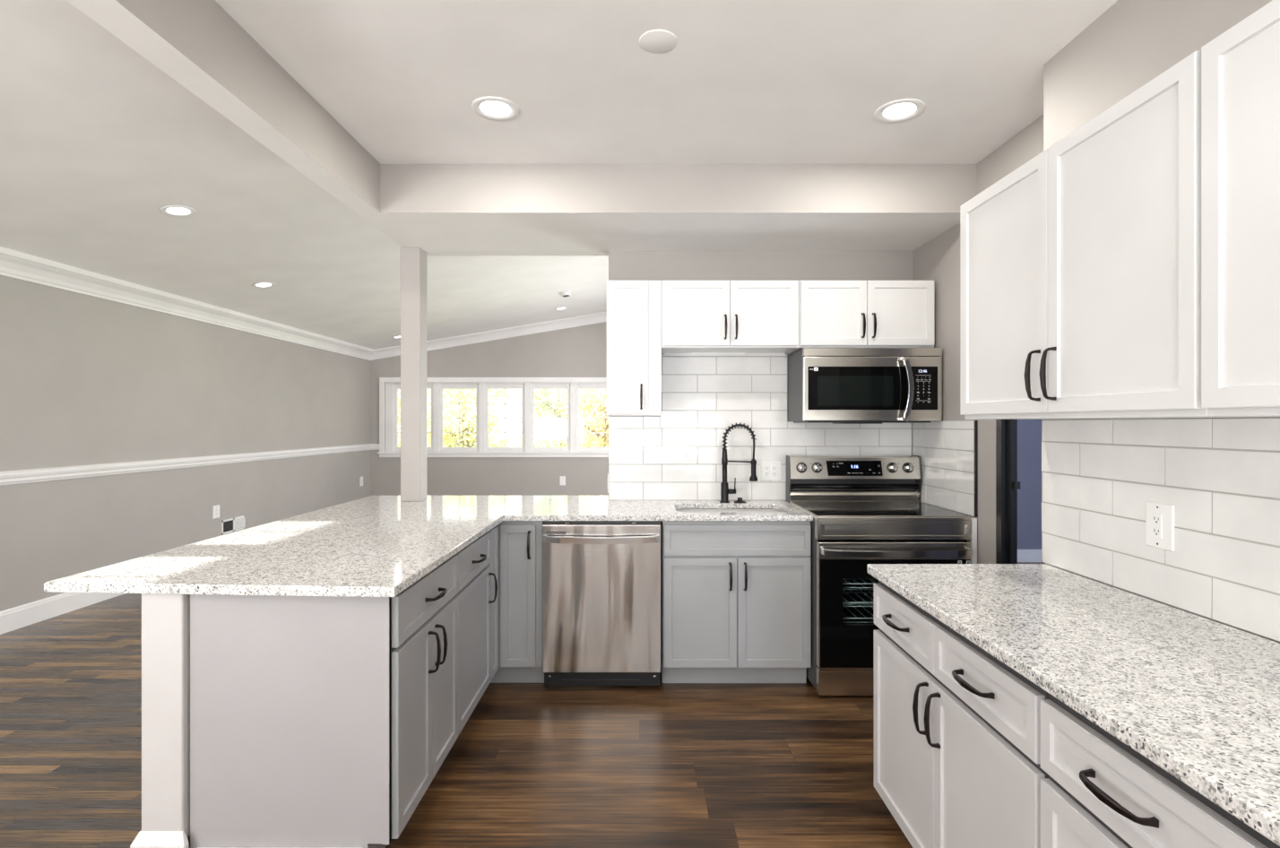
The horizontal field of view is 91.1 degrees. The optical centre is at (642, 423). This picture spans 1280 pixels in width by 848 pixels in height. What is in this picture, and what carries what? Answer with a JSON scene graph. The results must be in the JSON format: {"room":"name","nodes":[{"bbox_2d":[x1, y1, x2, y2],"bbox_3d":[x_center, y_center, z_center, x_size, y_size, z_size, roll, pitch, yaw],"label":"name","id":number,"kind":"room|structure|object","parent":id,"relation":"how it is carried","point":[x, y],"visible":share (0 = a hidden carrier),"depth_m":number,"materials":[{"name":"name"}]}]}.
{"room":"kitchen","nodes":[
{"label":"kitchen","id":0,"kind":"room"},
{"bbox_2d":[0,275,370,611],"bbox_3d":[-4.246,0.067,3.630,0.140,2.640,12.260,0,0,0],"label":"wall","id":1,"kind":"structure","parent":0,"point":[85,379],"depth_m":5.27,"materials":[{"name":"paint"}]},
{"bbox_2d":[0,592,124,634],"bbox_3d":[-4.168,1.294,3.560,0.016,0.146,12.120,0,0,0],"label":"baseboard","id":2,"kind":"structure","parent":1,"relation":"attached to","point":[12,618],"depth_m":4.38,"materials":[{"name":"paint"}]},
{"bbox_2d":[0,443,371,485],"bbox_3d":[-4.161,0.357,3.560,0.030,0.093,12.120,0,0,0],"label":"trim","id":3,"kind":"structure","parent":1,"relation":"attached to","point":[55,473],"depth_m":5.29,"materials":[{"name":"paint"}]},
{"bbox_2d":[0,246,374,360],"bbox_3d":[-4.122,-1.048,3.560,0.108,0.165,12.120,0,0,0],"label":"trim","id":4,"kind":"structure","parent":1,"relation":"attached to","point":[16,264],"depth_m":5.24,"materials":[{"name":"paint"}]},
{"bbox_2d":[212,504,219,518],"bbox_3d":[-4.171,0.864,6.140,0.010,0.125,0.098,0,0,0],"label":"wall outlet","id":5,"kind":"object","parent":1,"relation":"attached to","point":[215,508],"visible":1,"depth_m":6.12,"materials":[{"name":"white plastic"}]},
{"bbox_2d":[221,515,245,535],"bbox_3d":[-4.172,1.032,6.400,0.008,0.140,0.360,0,0,0],"label":"air vent","id":6,"kind":"object","parent":1,"relation":"in","point":[236,523],"visible":1,"depth_m":6.39,"materials":[{"name":"white plastic"}]},
{"bbox_2d":[359,475,363,485],"bbox_3d":[-4.171,0.857,9.310,0.010,0.140,0.100,0,0,0],"label":"wall outlet","id":7,"kind":"object","parent":1,"relation":"attached to","point":[360,478],"visible":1,"depth_m":9.30,"materials":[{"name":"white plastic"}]},
{"bbox_2d":[0,0,608,349],"bbox_3d":[-1.583,-1.577,3.630,5.466,0.994,12.260,0,0,0],"label":"ceiling","id":8,"kind":"structure","parent":0,"point":[96,139],"depth_m":3.93,"materials":[{"name":"paint"}]},
{"bbox_2d":[160,205,196,216],"bbox_3d":[-2.871,-1.316,3.880,0.178,0.041,0.180,0,0,-4],"label":"recessed light","id":9,"kind":"object","parent":8,"relation":"in","point":[177,211],"visible":1,"depth_m":3.88,"materials":[{"name":"white plastic"}]},
{"bbox_2d":[66,0,428,251],"bbox_3d":[-1.377,-1.310,0.680,0.123,0.507,6.360,0,0,0],"label":"beam","id":10,"kind":"structure","parent":8,"relation":"attached to","point":[198,44],"depth_m":2.11,"materials":[{"name":"paint"}]},
{"bbox_2d":[251,282,275,287],"bbox_3d":[-3.368,-1.235,5.580,0.178,0.041,0.180,0,0,-4],"label":"recessed light","id":11,"kind":"object","parent":8,"relation":"in","point":[257,284],"visible":1,"depth_m":5.58,"materials":[{"name":"white plastic"}]},
{"bbox_2d":[554,306,567,310],"bbox_3d":[-1.134,-1.600,8.720,0.178,0.041,0.180,0,0,-4],"label":"recessed light","id":12,"kind":"object","parent":8,"relation":"in","point":[562,307],"visible":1,"depth_m":8.72,"materials":[{"name":"white plastic"}]},
{"bbox_2d":[560,290,570,297],"bbox_3d":[-0.955,-1.606,7.785,0.132,0.068,0.130,0,0,6],"label":"smoke detector","id":13,"kind":"object","parent":8,"relation":"attached to","point":[567,293],"visible":1,"depth_m":7.74,"materials":[{"name":"white plastic"}]},
{"bbox_2d":[370,321,608,495],"bbox_3d":[-1.588,-0.291,9.690,5.176,3.356,0.140,0,0,0],"label":"wall","id":14,"kind":"structure","parent":0,"point":[578,351],"depth_m":9.62,"materials":[{"name":"paint"}]},
{"bbox_2d":[371,443,379,449],"bbox_3d":[-4.103,0.357,9.605,0.146,0.093,0.030,0,0,0],"label":"trim","id":15,"kind":"structure","parent":14,"relation":"attached to","point":[374,446],"depth_m":9.60,"materials":[{"name":"paint"}]},
{"bbox_2d":[371,311,606,360],"bbox_3d":[-1.588,-1.474,9.566,5.176,1.011,0.108,0,0,0],"label":"trim","id":16,"kind":"structure","parent":14,"relation":"attached to","point":[599,317],"depth_m":9.58,"materials":[{"name":"paint"}]},
{"bbox_2d":[377,377,608,457],"bbox_3d":[-1.780,-0.097,9.665,4.540,1.223,0.180,0,0,0],"label":"window","id":17,"kind":"structure","parent":14,"relation":"in","point":[436,384],"depth_m":9.65,"materials":[{"name":"paint"}]},
{"bbox_2d":[559,475,565,485],"bbox_3d":[-1.227,0.877,9.615,0.092,0.142,0.010,0,0,0],"label":"wall outlet","id":18,"kind":"object","parent":14,"relation":"attached to","point":[562,479],"visible":1,"depth_m":9.61,"materials":[{"name":"white plastic"}]},
{"bbox_2d":[0,562,1043,847],"bbox_3d":[0.292,1.392,3.570,9.216,0.050,12.380,0,0,0],"label":"floor","id":19,"kind":"structure","parent":0,"point":[532,765],"depth_m":2.53,"materials":[{"name":"brown wood"}]},
{"bbox_2d":[129,593,190,847],"bbox_3d":[-1.419,0.932,1.903,0.159,0.870,0.143,0,0,0],"label":"support post","id":20,"kind":"object","parent":19,"relation":"on","point":[165,617],"visible":0.68,"depth_m":1.85,"materials":[{"name":"paint"}]},
{"bbox_2d":[190,594,390,847],"bbox_3d":[-1.052,0.932,1.870,0.595,0.869,0.026,0,0,0],"label":"end panel","id":21,"kind":"object","parent":19,"relation":"on","point":[290,696],"visible":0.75,"depth_m":1.87,"materials":[{"name":"paint"}]},
{"bbox_2d":[369,553,458,847],"bbox_3d":[-1.022,0.932,2.196,0.654,0.869,0.622,0,0,0],"label":"base cabinet","id":22,"kind":"object","parent":19,"relation":"on","point":[424,616],"visible":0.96,"depth_m":2.10,"materials":[{"name":"grey paint"}]},
{"bbox_2d":[454,531,497,735],"bbox_3d":[-1.022,0.932,2.776,0.654,0.869,0.535,0,0,0],"label":"base cabinet","id":23,"kind":"object","parent":19,"relation":"on","point":[473,593],"visible":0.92,"depth_m":2.75,"materials":[{"name":"grey paint"}]},
{"bbox_2d":[487,520,544,683],"bbox_3d":[-0.936,0.932,3.430,0.838,0.869,0.770,0,0,0],"label":"base cabinet","id":24,"kind":"object","parent":19,"relation":"on","point":[515,546],"visible":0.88,"depth_m":3.22,"materials":[{"name":"grey paint"}]},
{"bbox_2d":[43,495,812,596],"bbox_3d":[-0.447,0.481,2.934,2.626,0.029,2.291,0,0,0],"label":"countertop","id":25,"kind":"structure","parent":24,"relation":"on","point":[371,546],"depth_m":2.39,"materials":[{"name":"stone"}]},
{"bbox_2d":[400,247,426,501],"bbox_3d":[-1.393,-0.294,3.822,0.118,1.523,0.125,0,0,0],"label":"square column","id":26,"kind":"structure","parent":25,"relation":"on","point":[413,260],"depth_m":3.76,"materials":[{"name":"paint"}]},
{"bbox_2d":[675,508,786,512],"bbox_3d":[0.491,0.598,3.478,0.693,0.201,0.422,0,0,0],"label":"sink","id":27,"kind":"object","parent":25,"relation":"in","point":[687,510],"visible":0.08,"depth_m":3.66,"materials":[{"name":"silver metal"}]},
{"bbox_2d":[719,422,757,502],"bbox_3d":[0.570,0.230,3.725,0.226,0.474,0.060,0,0,0],"label":"kitchen faucet","id":28,"kind":"object","parent":25,"relation":"on","point":[725,491],"visible":1,"depth_m":3.71,"materials":[{"name":"black metal"}]},
{"bbox_2d":[734,497,746,502],"bbox_3d":[0.576,0.452,3.715,0.074,0.030,0.074,0,0,0],"label":"air gap cap","id":29,"kind":"object","parent":25,"relation":"on","point":[739,499],"visible":1,"depth_m":3.70,"materials":[{"name":"black metal"}]},
{"bbox_2d":[542,520,661,685],"bbox_3d":[-0.209,0.928,3.465,0.606,0.854,0.650,0,0,0],"label":"dishwasher","id":30,"kind":"object","parent":19,"relation":"on","point":[601,580],"visible":0.99,"depth_m":3.19,"materials":[{"name":"silver metal"}]},
{"bbox_2d":[543,520,660,523],"bbox_3d":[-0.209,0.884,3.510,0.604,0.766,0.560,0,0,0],"label":"control panel","id":31,"kind":"object","parent":30,"relation":"in","point":[544,522],"depth_m":3.23,"materials":[{"name":"metal"}]},
{"bbox_2d":[660,520,810,683],"bbox_3d":[0.482,0.932,3.496,0.759,0.869,0.655,0,0,0],"label":"base cabinet","id":32,"kind":"object","parent":19,"relation":"on","point":[736,594],"visible":0.97,"depth_m":3.22,"materials":[{"name":"grey paint"}]},
{"bbox_2d":[786,455,972,695],"bbox_3d":[1.250,0.779,3.420,0.773,1.176,0.741,0,0,0],"label":"electric range","id":33,"kind":"object","parent":19,"relation":"on","point":[865,510],"visible":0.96,"depth_m":3.12,"materials":[{"name":"grey metal"}]},
{"bbox_2d":[790,478,919,490],"bbox_3d":[1.250,0.358,3.735,0.753,0.073,0.100,0,0,0],"label":"vent","id":34,"kind":"object","parent":33,"relation":"in","point":[796,484],"depth_m":3.73,"materials":[{"name":"black metal"}]},
{"bbox_2d":[789,501,970,520],"bbox_3d":[1.250,0.471,3.415,0.767,0.021,0.590,0,0,0],"label":"cooktop","id":35,"kind":"object","parent":33,"relation":"in","point":[820,511],"depth_m":3.26,"materials":[{"name":"glass"}]},
{"bbox_2d":[815,539,972,670],"bbox_3d":[1.250,0.905,3.365,0.757,0.633,0.631,0,0,0],"label":"oven","id":36,"kind":"object","parent":33,"relation":"in","point":[845,626],"depth_m":3.11,"materials":[{"name":"black glass"}]},
{"bbox_2d":[873,579,1047,847],"bbox_3d":[1.113,0.970,1.767,0.670,0.869,0.930,0,0,0],"label":"base cabinet","id":37,"kind":"object","parent":19,"relation":"on","point":[957,729],"visible":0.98,"depth_m":1.69,"materials":[{"name":"grey paint"}]},
{"bbox_2d":[969,518,977,563],"bbox_3d":[1.650,0.919,3.132,0.024,0.895,0.025,0,0,0],"label":"strip","id":38,"kind":"object","parent":19,"relation":"on","point":[973,521],"visible":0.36,"depth_m":3.12,"materials":[{"name":"white paint"}]},
{"bbox_2d":[1040,692,1279,847],"bbox_3d":[1.113,0.970,0.841,0.670,0.869,0.915,0,0,0],"label":"base cabinet","id":39,"kind":"object","parent":19,"relation":"on","point":[1098,791],"visible":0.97,"depth_m":1.10,"materials":[{"name":"grey paint"}]},
{"bbox_2d":[867,563,1279,846],"bbox_3d":[1.150,0.517,0.813,0.701,0.031,2.866,0,0,0],"label":"countertop","id":40,"kind":"structure","parent":39,"relation":"on","point":[1197,697],"depth_m":1.33,"materials":[{"name":"stone"}]},
{"bbox_2d":[215,0,1117,164],"bbox_3d":[0.265,-1.350,0.350,3.190,0.100,5.700,0,0,0],"label":"ceiling","id":41,"kind":"structure","parent":0,"point":[742,82],"depth_m":2.35,"materials":[{"name":"paint"}]},
{"bbox_2d":[471,95,518,121],"bbox_3d":[-0.607,-1.303,2.589,0.192,0.018,0.192,0,0,0],"label":"recessed light","id":42,"kind":"object","parent":41,"relation":"in","point":[497,108],"visible":1,"depth_m":2.58,"materials":[{"name":"white plastic"}]},
{"bbox_2d":[639,29,676,52],"bbox_3d":[0.052,-1.298,2.134,0.130,0.004,0.130,0,0,0],"label":"cover plate","id":43,"kind":"object","parent":41,"relation":"attached to","point":[653,40],"visible":1,"depth_m":2.13,"materials":[{"name":"paint"}]},
{"bbox_2d":[873,98,925,122],"bbox_3d":[1.067,-1.303,2.607,0.196,0.018,0.196,0,0,0],"label":"recessed light","id":44,"kind":"object","parent":41,"relation":"in","point":[903,109],"visible":1,"depth_m":2.61,"materials":[{"name":"white plastic"}]},
{"bbox_2d":[425,250,913,501],"bbox_3d":[0.181,-0.323,3.890,3.238,3.420,0.120,0,0,0],"label":"wall","id":45,"kind":"structure","parent":0,"point":[623,264],"depth_m":3.83,"materials":[{"name":"paint"}]},
{"bbox_2d":[606,280,661,415],"bbox_3d":[-0.049,-0.425,3.648,0.308,0.760,0.358,0,0,0],"label":"upper cabinet","id":46,"kind":"object","parent":45,"relation":"attached to","point":[634,307],"visible":1,"depth_m":3.52,"materials":[{"name":"white paint"}]},
{"bbox_2d":[380,164,976,251],"bbox_3d":[0.193,-1.319,3.502,3.015,0.527,0.717,0,0,0],"label":"beam","id":47,"kind":"structure","parent":45,"relation":"attached to","point":[441,207],"depth_m":3.14,"materials":[{"name":"paint"}]},
{"bbox_2d":[661,280,798,356],"bbox_3d":[0.493,-0.607,3.648,0.772,0.397,0.358,0,0,0],"label":"upper cabinet","id":48,"kind":"object","parent":45,"relation":"attached to","point":[700,318],"visible":0.97,"depth_m":3.52,"materials":[{"name":"white paint"}]},
{"bbox_2d":[608,354,911,500],"bbox_3d":[0.717,0.021,3.825,1.847,0.892,0.009,0,0,0],"label":"tile backsplash","id":49,"kind":"structure","parent":45,"relation":"attached to","point":[676,454],"depth_m":3.82,"materials":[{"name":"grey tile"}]},
{"bbox_2d":[759,460,781,480],"bbox_3d":[0.778,0.287,3.818,0.137,0.118,0.010,0,0,0],"label":"wall outlet","id":50,"kind":"object","parent":49,"relation":"attached to","point":[768,470],"visible":1,"depth_m":3.82,"materials":[{"name":"white plastic"}]},
{"bbox_2d":[763,465,769,475],"bbox_3d":[0.755,0.287,3.815,0.033,0.068,0.004,0,0,0],"label":"receptacle","id":51,"kind":"object","parent":50,"relation":"attached to","point":[766,468],"depth_m":3.81,"materials":[{"name":"grey plastic"}]},
{"bbox_2d":[771,465,777,475],"bbox_3d":[0.801,0.287,3.815,0.033,0.068,0.004,0,0,0],"label":"receptacle","id":52,"kind":"object","parent":50,"relation":"attached to","point":[774,467],"depth_m":3.81,"materials":[{"name":"grey plastic"}]},
{"bbox_2d":[787,280,934,354],"bbox_3d":[1.260,-0.616,3.648,0.758,0.379,0.358,0,0,0],"label":"upper cabinet","id":53,"kind":"object","parent":45,"relation":"attached to","point":[833,314],"visible":0.98,"depth_m":3.52,"materials":[{"name":"white paint"}]},
{"bbox_2d":[787,347,942,423],"bbox_3d":[1.264,-0.207,3.603,0.760,0.416,0.434,0,0,0],"label":"microwave oven","id":54,"kind":"object","parent":53,"relation":"attached to","point":[834,385],"visible":1,"depth_m":3.44,"materials":[{"name":"grey metal"}]},
{"bbox_2d":[913,114,1043,563],"bbox_3d":[1.700,0.027,3.014,0.050,2.720,1.631,0,0,-2],"label":"wall","id":55,"kind":"structure","parent":0,"point":[938,260],"depth_m":3.31,"materials":[{"name":"paint"}]},
{"bbox_2d":[912,420,977,517],"bbox_3d":[1.656,0.226,3.475,0.012,0.483,0.690,0,0,-2],"label":"tile backsplash","id":56,"kind":"structure","parent":55,"relation":"attached to","point":[947,450],"depth_m":3.39,"materials":[{"name":"grey tile"}]},
{"bbox_2d":[995,419,1020,563],"bbox_3d":[1.706,0.302,2.617,0.076,2.130,0.677,0,0,-2],"label":"door","id":57,"kind":"structure","parent":55,"relation":"in","point":[1007,485],"depth_m":2.90,"materials":[{"name":"black"}]},
{"bbox_2d":[1017,419,1041,549],"bbox_3d":[3.350,0.027,4.050,3.100,2.720,4.500,0,0,0],"label":"wall","id":58,"kind":"structure","parent":0,"point":[1029,431],"depth_m":6.20,"materials":[{"name":"paint"}]},
{"bbox_2d":[1017,549,1041,562],"bbox_3d":[3.330,1.304,6.190,2.940,0.125,0.020,0,0,0],"label":"baseboard","id":59,"kind":"structure","parent":58,"relation":"attached to","point":[1023,555],"depth_m":6.19,"materials":[{"name":"paint"}]},
{"bbox_2d":[1043,0,1279,643],"bbox_3d":[1.627,0.027,-0.113,0.347,2.720,4.774,0,0,0],"label":"wall","id":60,"kind":"structure","parent":0,"point":[1133,42],"depth_m":1.90,"materials":[{"name":"paint"}]},
{"bbox_2d":[960,51,1254,419],"bbox_3d":[1.287,-0.402,1.797,0.342,0.774,0.954,0,0,-1],"label":"upper cabinet","id":61,"kind":"object","parent":60,"relation":"attached to","point":[1080,266],"visible":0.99,"depth_m":1.62,"materials":[{"name":"white paint"}]},
{"bbox_2d":[1041,417,1279,641],"bbox_3d":[1.477,0.244,0.874,0.010,0.516,2.800,0,0,-1],"label":"tile backsplash","id":62,"kind":"structure","parent":60,"relation":"attached to","point":[1220,476],"depth_m":1.71,"materials":[{"name":"grey tile"}]},
{"bbox_2d":[1145,501,1174,551],"bbox_3d":[1.450,0.287,1.762,0.010,0.127,0.092,0,0,-1],"label":"wall outlet","id":63,"kind":"object","parent":62,"relation":"attached to","point":[1159,517],"visible":1,"depth_m":1.76,"materials":[{"name":"white plastic"}]},
{"bbox_2d":[1151,512,1162,538],"bbox_3d":[1.448,0.287,1.766,0.004,0.068,0.033,0,0,-1],"label":"receptacle","id":64,"kind":"object","parent":63,"relation":"attached to","point":[1156,517],"depth_m":1.76,"materials":[{"name":"grey plastic"}]},
{"bbox_2d":[1201,0,1279,416],"bbox_3d":[1.306,-0.402,0.842,0.342,0.774,0.954,0,0,-1],"label":"upper cabinet","id":65,"kind":"object","parent":60,"relation":"attached to","point":[1241,66],"visible":1,"depth_m":1.23,"materials":[{"name":"white paint"}]},
{"label":"outside","id":66,"kind":"structure","parent":0,"visible":0},
{"bbox_2d":[397,437,602,447],"bbox_3d":[0.000,1.967,49.910,120.000,0.001,80.180,0,0,0],"label":"ground","id":67,"kind":"structure","parent":66,"point":[514,442],"depth_m":65.57,"materials":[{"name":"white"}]},
{"bbox_2d":[397,389,431,447],"bbox_3d":[-6.528,0.195,15.037,2.550,3.668,2.496,0,0,-3],"label":"tree","id":68,"kind":"object","parent":67,"relation":"on","point":[399,392],"visible":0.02,"depth_m":15.08,"materials":[{"name":"beige plant"}]},
{"bbox_2d":[426,389,517,447],"bbox_3d":[-4.009,0.292,13.961,2.462,3.362,2.442,0,0,0],"label":"tree","id":69,"kind":"object","parent":67,"relation":"on","point":[451,396],"visible":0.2,"depth_m":13.80,"materials":[{"name":"beige plant"}]},
{"bbox_2d":[516,389,601,447],"bbox_3d":[-2.808,-0.418,21.466,3.165,4.779,3.253,0,0,0],"label":"tree","id":70,"kind":"object","parent":67,"relation":"on","point":[547,402],"visible":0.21,"depth_m":21.45,"materials":[{"name":"beige plant"}]},
{"bbox_2d":[547,389,608,447],"bbox_3d":[-0.963,0.291,15.596,2.768,3.552,2.496,0,0,0],"label":"tree","id":71,"kind":"object","parent":67,"relation":"on","point":[603,427],"visible":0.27,"depth_m":15.37,"materials":[{"name":"beige plant"}]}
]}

